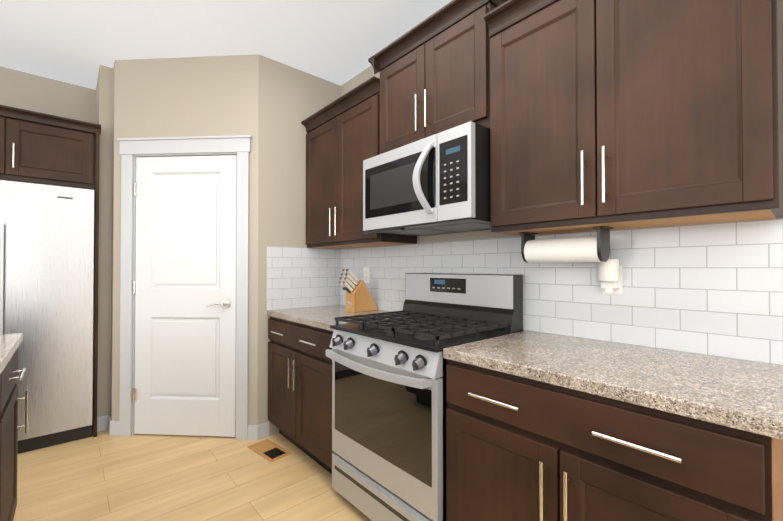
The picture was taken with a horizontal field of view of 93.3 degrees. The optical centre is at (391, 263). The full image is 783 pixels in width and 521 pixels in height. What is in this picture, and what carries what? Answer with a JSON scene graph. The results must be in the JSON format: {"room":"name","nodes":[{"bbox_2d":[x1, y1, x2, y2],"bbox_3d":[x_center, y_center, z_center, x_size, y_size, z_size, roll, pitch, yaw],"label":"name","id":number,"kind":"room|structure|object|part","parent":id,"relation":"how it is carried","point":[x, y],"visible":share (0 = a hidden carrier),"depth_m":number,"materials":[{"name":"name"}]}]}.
{"room":"kitchen","nodes":[
{"label":"kitchen","id":0,"kind":"room"},
{"bbox_2d":[0,66,95,123],"bbox_3d":[-3.887,-0.135,2.093,3.655,2.760,0.120,1,-1,-41],"label":"wall","id":1,"kind":"structure","parent":0,"point":[29,91],"depth_m":2.98,"materials":[{"name":"paint"}]},
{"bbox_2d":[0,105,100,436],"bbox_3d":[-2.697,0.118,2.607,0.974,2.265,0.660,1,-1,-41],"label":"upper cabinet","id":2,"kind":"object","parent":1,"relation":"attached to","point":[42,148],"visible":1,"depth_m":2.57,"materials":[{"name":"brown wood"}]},
{"bbox_2d":[96,65,112,416],"bbox_3d":[-2.337,-0.125,3.013,0.110,2.760,0.530,1,-1,-41],"label":"wall","id":3,"kind":"structure","parent":0,"point":[104,103],"depth_m":2.81,"materials":[{"name":"paint"}]},
{"bbox_2d":[97,415,268,439],"bbox_3d":[0.688,1.177,0.628,1.555,0.105,7.020,1,-1,-41],"label":"baseboard","id":4,"kind":"structure","parent":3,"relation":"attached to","point":[255,432],"depth_m":2.69,"materials":[{"name":"white wood"}]},
{"bbox_2d":[110,62,114,418],"bbox_3d":[-2.071,-0.127,2.810,0.084,2.760,0.166,1,-1,-41],"label":"wall","id":5,"kind":"structure","parent":0,"point":[112,240],"depth_m":2.77,"materials":[{"name":"paint"}]},
{"bbox_2d":[112,54,258,424],"bbox_3d":[-1.498,-0.128,2.738,1.095,2.760,0.110,0,-1,4],"label":"wall","id":6,"kind":"structure","parent":0,"point":[192,96],"depth_m":2.69,"materials":[{"name":"paint"}]},
{"bbox_2d":[117,135,251,439],"bbox_3d":[-1.496,0.168,2.718,1.002,2.168,0.142,0,-1,4],"label":"door frame","id":7,"kind":"structure","parent":6,"relation":"attached to","point":[132,149],"depth_m":2.68,"materials":[{"name":"white wood"}]},
{"bbox_2d":[133,155,236,436],"bbox_3d":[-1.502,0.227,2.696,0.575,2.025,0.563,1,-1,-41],"label":"pantry door","id":8,"kind":"structure","parent":6,"relation":"in","point":[184,287],"depth_m":2.69,"materials":[{"name":"white wood"}]},
{"bbox_2d":[13,429,371,520],"bbox_3d":[-0.761,1.245,-0.317,5.220,0.050,7.900,1,-1,-41],"label":"floor","id":9,"kind":"structure","parent":0,"point":[103,475],"depth_m":2.10,"materials":[{"name":"brown wood"}]},
{"bbox_2d":[0,360,11,520],"bbox_3d":[-1.300,0.794,0.737,0.630,0.876,1.032,1,-1,-41],"label":"base cabinet","id":10,"kind":"object","parent":9,"relation":"on","point":[9,399],"depth_m":1.40,"materials":[{"name":"brown wood"}]},
{"bbox_2d":[0,333,22,373],"bbox_3d":[-0.753,0.326,-0.144,0.990,0.038,4.175,1,-1,-41],"label":"countertop","id":11,"kind":"structure","parent":10,"relation":"on","point":[9,344],"depth_m":1.49,"materials":[{"name":"stone"}]},
{"bbox_2d":[8,348,23,520],"bbox_3d":[-1.764,0.799,1.269,0.630,0.876,0.646,1,-1,-41],"label":"base cabinet","id":12,"kind":"object","parent":9,"relation":"on","point":[12,432],"depth_m":1.62,"materials":[{"name":"brown wood"}]},
{"bbox_2d":[0,180,93,453],"bbox_3d":[-2.662,0.359,2.565,0.900,1.782,0.705,1,-1,-41],"label":"fridge","id":13,"kind":"object","parent":9,"relation":"on","point":[46,266],"visible":0.9,"depth_m":2.49,"materials":[{"name":"grey metal"}]},
{"bbox_2d":[247,439,290,461],"bbox_3d":[-0.821,1.246,2.476,0.300,0.006,0.150,-1,-1,41],"label":"floor vent","id":14,"kind":"object","parent":9,"relation":"in","point":[269,450],"visible":1,"depth_m":2.47,"materials":[{"name":"brown wood"}]},
{"bbox_2d":[268,316,333,473],"bbox_3d":[-0.381,0.812,2.530,0.668,0.875,0.906,1,-1,-41],"label":"base cabinet","id":15,"kind":"object","parent":9,"relation":"on","point":[299,389],"visible":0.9,"depth_m":2.29,"materials":[{"name":"brown wood"}]},
{"bbox_2d":[267,305,388,331],"bbox_3d":[-0.368,0.354,2.541,0.626,0.038,0.902,1,-1,-41],"label":"countertop","id":16,"kind":"structure","parent":15,"relation":"on","point":[322,317],"depth_m":2.48,"materials":[{"name":"stone"}]},
{"bbox_2d":[338,269,377,311],"bbox_3d":[-0.242,0.184,2.640,0.287,0.301,0.105,1,-1,-41],"label":"knife block","id":17,"kind":"object","parent":16,"relation":"on","point":[359,298],"visible":1,"depth_m":2.59,"materials":[{"name":"brown wood"}]},
{"bbox_2d":[326,273,522,520],"bbox_3d":[0.139,0.648,1.873,0.685,1.190,0.757,1,-1,-41],"label":"range","id":18,"kind":"object","parent":9,"relation":"on","point":[389,403],"visible":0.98,"depth_m":1.70,"materials":[{"name":"silver metal"}]},
{"bbox_2d":[446,359,782,520],"bbox_3d":[0.712,0.799,1.276,0.668,0.875,0.880,1,-1,-41],"label":"base cabinet","id":19,"kind":"object","parent":9,"relation":"on","point":[518,448],"visible":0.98,"depth_m":1.03,"materials":[{"name":"brown wood"}]},
{"bbox_2d":[443,330,782,439],"bbox_3d":[0.731,0.341,1.279,0.626,0.038,0.911,1,-1,-41],"label":"countertop","id":20,"kind":"structure","parent":19,"relation":"on","point":[744,395],"depth_m":1.09,"materials":[{"name":"stone"}]},
{"bbox_2d":[0,0,451,89],"bbox_3d":[-0.761,-1.565,-0.287,5.220,0.050,7.900,1,-1,-41],"label":"ceiling","id":21,"kind":"structure","parent":0,"point":[80,42],"depth_m":2.40,"materials":[{"name":"paint"}]},
{"bbox_2d":[257,55,340,435],"bbox_3d":[-0.731,-0.126,2.921,0.700,2.760,0.120,1,-1,-41],"label":"wall","id":22,"kind":"structure","parent":0,"point":[291,99],"depth_m":2.76,"materials":[{"name":"paint"}]},
{"bbox_2d":[341,65,525,330],"bbox_3d":[1.647,-0.148,0.815,0.120,2.760,6.420,1,-1,-41],"label":"wall","id":23,"kind":"structure","parent":0,"point":[358,79],"depth_m":2.29,"materials":[{"name":"paint"}]},
{"bbox_2d":[301,76,416,248],"bbox_3d":[-0.268,-0.619,2.644,0.368,0.978,0.908,1,-1,-41],"label":"upper cabinet","id":24,"kind":"object","parent":23,"relation":"attached to","point":[343,138],"visible":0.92,"depth_m":2.50,"materials":[{"name":"brown wood"}]},
{"bbox_2d":[368,0,507,153],"bbox_3d":[0.283,-0.919,2.015,0.368,0.638,0.875,1,-1,-41],"label":"upper cabinet","id":25,"kind":"object","parent":23,"relation":"attached to","point":[434,68],"visible":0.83,"depth_m":1.86,"materials":[{"name":"brown wood"}]},
{"bbox_2d":[363,121,490,235],"bbox_3d":[0.231,-0.387,1.963,0.505,0.425,0.757,1,-1,-41],"label":"over-the-range microwave","id":26,"kind":"object","parent":25,"relation":"attached to","point":[438,183],"visible":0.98,"depth_m":1.72,"materials":[{"name":"silver metal"}]},
{"bbox_2d":[267,218,782,364],"bbox_3d":[0.174,0.096,1.929,0.635,0.468,2.560,1,-1,-41],"label":"tile backsplash","id":27,"kind":"structure","parent":23,"relation":"attached to","point":[713,289],"depth_m":1.49,"materials":[{"name":"white tile"}]},
{"bbox_2d":[363,268,369,282],"bbox_3d":[-0.191,0.086,2.813,0.006,0.117,0.072,1,-1,-41],"label":"electrical outlet plate","id":28,"kind":"object","parent":27,"relation":"attached to","point":[366,275],"visible":0.94,"depth_m":2.81,"materials":[{"name":"white plastic"}]},
{"bbox_2d":[597,259,622,294],"bbox_3d":[0.889,0.054,1.512,0.088,0.146,0.078,1,-1,-41],"label":"electrical outlet","id":29,"kind":"object","parent":27,"relation":"attached to","point":[609,275],"visible":0.83,"depth_m":1.49,"materials":[{"name":"white"}]},
{"bbox_2d":[483,0,782,262],"bbox_3d":[0.843,-0.546,1.369,0.368,1.077,0.935,1,-1,-41],"label":"upper cabinet","id":30,"kind":"object","parent":23,"relation":"attached to","point":[623,114],"depth_m":1.23,"materials":[{"name":"brown wood"}]},
{"bbox_3d":[0.716,-0.073,1.541,0.102,0.134,0.350,1,-1,-41],"label":"hanging paper towel holder rail","id":31,"kind":"part","parent":30,"relation":"part of","materials":[{"name":"white paper"}]}
]}

